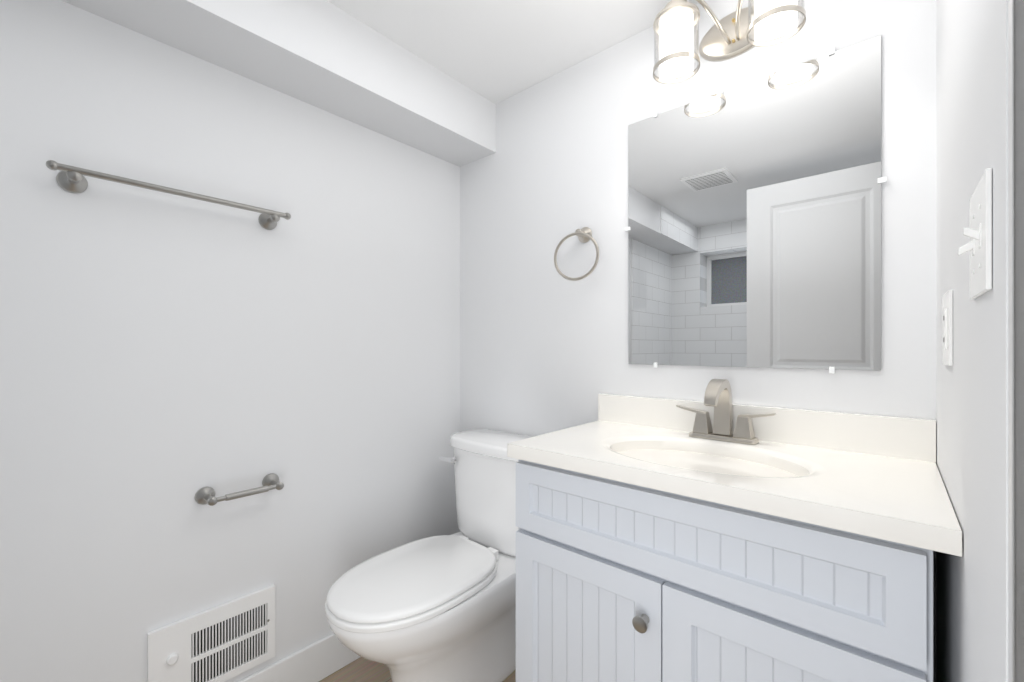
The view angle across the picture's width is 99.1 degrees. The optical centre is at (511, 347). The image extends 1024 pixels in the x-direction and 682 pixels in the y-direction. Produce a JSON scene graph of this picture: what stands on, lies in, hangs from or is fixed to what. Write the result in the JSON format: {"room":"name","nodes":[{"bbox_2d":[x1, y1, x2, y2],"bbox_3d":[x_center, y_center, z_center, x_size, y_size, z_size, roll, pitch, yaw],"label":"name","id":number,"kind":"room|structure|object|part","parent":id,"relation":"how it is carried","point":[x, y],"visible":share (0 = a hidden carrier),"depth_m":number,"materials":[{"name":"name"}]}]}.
{"room":"bathroom","nodes":[
{"label":"bathroom","id":0,"kind":"room"},
{"bbox_2d":[0,0,459,681],"bbox_3d":[-1.168,0.055,0.916,0.100,2.090,2.750,0,0,41],"label":"wall","id":1,"kind":"structure","parent":0,"point":[164,358],"depth_m":1.19,"materials":[{"name":"white paint"}]},
{"bbox_2d":[46,160,290,229],"bbox_3d":[-0.855,-0.383,1.148,0.068,0.052,0.508,0,0,41],"label":"towel rail","id":2,"kind":"object","parent":1,"relation":"attached to","point":[70,179],"visible":1,"depth_m":1.05,"materials":[{"name":"grey metal"}]},
{"bbox_2d":[147,584,274,681],"bbox_3d":[-0.822,0.836,1.220,0.023,0.215,0.302,0,0,41],"label":"wall heater","id":3,"kind":"object","parent":1,"relation":"in","point":[226,641],"visible":1,"depth_m":1.22,"materials":[{"name":"white metal"}]},
{"bbox_2d":[195,473,283,505],"bbox_3d":[-0.764,0.410,1.246,0.076,0.048,0.217,0,0,41],"label":"paper holder","id":4,"kind":"object","parent":1,"relation":"attached to","point":[206,495],"visible":1,"depth_m":1.21,"materials":[{"name":"grey metal"}]},
{"bbox_2d":[238,633,359,681],"bbox_3d":[-0.778,1.035,1.279,0.013,0.130,1.690,0,0,41],"label":"baseboard","id":5,"kind":"structure","parent":1,"relation":"attached to","point":[322,658],"depth_m":1.42,"materials":[{"name":"white paint"}]},
{"bbox_2d":[319,657,515,681],"bbox_3d":[-0.530,1.125,0.428,1.705,0.050,2.850,0,0,41],"label":"floor","id":6,"kind":"structure","parent":0,"point":[360,669],"depth_m":1.47,"materials":[{"name":"brown wood"}]},
{"bbox_2d":[325,429,530,681],"bbox_3d":[-0.211,0.717,1.393,0.440,0.766,0.754,0,0,41],"label":"toilet","id":7,"kind":"object","parent":6,"relation":"on","point":[441,608],"visible":0.83,"depth_m":1.30,"materials":[{"name":"white ceramic"}]},
{"bbox_3d":[-0.286,0.685,1.307,0.362,0.041,0.526,0,0,41],"label":"seat","id":8,"kind":"part","parent":7,"relation":"part of","materials":[{"name":"white plastic"}]},
{"bbox_3d":[-0.239,0.418,1.627,0.075,0.026,0.022,0,0,41],"label":"lever","id":9,"kind":"part","parent":7,"relation":"part of","materials":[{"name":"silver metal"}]},
{"bbox_3d":[-0.036,0.520,1.595,0.440,0.372,0.220,0,0,41],"label":"tank","id":10,"kind":"part","parent":7,"relation":"part of","materials":[{"name":"white ceramic"}]},
{"bbox_2d":[507,393,961,681],"bbox_3d":[0.443,0.627,1.014,0.804,0.945,0.486,0,0,41],"label":"vanity cabinet","id":11,"kind":"object","parent":6,"relation":"on","point":[655,542],"visible":0.98,"depth_m":0.85,"materials":[{"name":"white paint"}]},
{"bbox_2d":[507,393,961,556],"bbox_3d":[0.447,0.261,1.019,0.804,0.211,0.474,0,0,41],"label":"countertop","id":12,"kind":"structure","parent":11,"relation":"on","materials":[{"name":"stone"}]},
{"bbox_2d":[676,379,775,444],"bbox_3d":[0.528,0.163,1.120,0.242,0.160,0.139,0,0,41],"label":"faucet","id":13,"kind":"object","parent":12,"relation":"on","point":[718,396],"visible":1,"depth_m":1.13,"materials":[{"name":"silver metal"}]},
{"bbox_2d":[327,0,697,103],"bbox_3d":[-0.530,-1.030,0.428,1.705,0.080,2.850,0,0,41],"label":"ceiling","id":14,"kind":"structure","parent":0,"point":[495,51],"depth_m":1.37,"materials":[{"name":"white paint"}]},
{"bbox_2d":[62,0,495,166],"bbox_3d":[-0.951,-0.891,0.926,0.216,0.197,2.450,0,0,41],"label":"soffit beam","id":15,"kind":"structure","parent":14,"relation":"attached to","point":[326,55],"depth_m":1.29,"materials":[{"name":"paint"}]},
{"bbox_2d":[460,0,935,681],"bbox_3d":[0.372,0.055,1.465,1.705,2.090,0.100,0,0,41],"label":"wall","id":16,"kind":"structure","parent":0,"point":[542,346],"depth_m":1.44,"materials":[{"name":"white paint"}]},
{"bbox_2d":[554,227,598,280],"bbox_3d":[0.227,-0.318,1.474,0.162,0.191,0.075,0,0,41],"label":"towel ring","id":17,"kind":"object","parent":16,"relation":"attached to","point":[584,234],"visible":1,"depth_m":1.47,"materials":[{"name":"silver metal"}]},
{"bbox_2d":[653,0,805,83],"bbox_3d":[0.550,-0.839,1.122,0.350,0.192,0.183,0,0,41],"label":"light","id":18,"kind":"object","parent":16,"relation":"attached to","point":[738,31],"visible":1,"depth_m":1.14,"materials":[{"name":"white glass"}]},
{"bbox_3d":[0.441,-0.809,1.173,0.113,0.129,0.113,0,0,41],"label":"glass","id":19,"kind":"part","parent":18,"relation":"part of","materials":[{"name":"white glass"}]},
{"bbox_3d":[0.616,-0.809,1.021,0.113,0.129,0.113,0,0,41],"label":"glass","id":20,"kind":"part","parent":18,"relation":"part of","materials":[{"name":"white glass"}]},
{"bbox_2d":[628,35,880,370],"bbox_3d":[0.605,-0.327,1.192,0.615,0.760,0.005,0,0,41],"label":"mirror","id":21,"kind":"object","parent":16,"relation":"attached to","point":[754,222],"visible":1,"depth_m":1.14,"materials":[{"name":"silver mirror"}]},
{"bbox_2d":[936,0,1007,681],"bbox_3d":[0.697,0.055,0.616,0.100,2.090,0.755,0,0,41],"label":"wall","id":22,"kind":"structure","parent":0,"point":[972,381],"depth_m":0.52,"materials":[{"name":"white paint"}]},
{"bbox_2d":[943,290,952,365],"bbox_3d":[0.717,-0.030,0.721,0.006,0.118,0.116,0,0,41],"label":"electrical outlet plate","id":23,"kind":"object","parent":22,"relation":"attached to","point":[948,328],"visible":1,"depth_m":0.69,"materials":[{"name":"white plastic"}]},
{"bbox_2d":[958,168,991,299],"bbox_3d":[0.484,-0.112,0.460,0.016,0.115,0.116,0,0,41],"label":"switch plate","id":24,"kind":"object","parent":22,"relation":"attached to","point":[978,246],"visible":1,"depth_m":0.44,"materials":[{"name":"white plastic"}]},
{"bbox_2d":[1008,0,1023,681],"bbox_3d":[0.235,0.070,0.071,0.115,2.059,0.789,0,0,41],"label":"door frame","id":25,"kind":"structure","parent":22,"relation":"attached to","point":[1015,340],"depth_m":0.35,"materials":[{"name":"white paint"}]}
]}

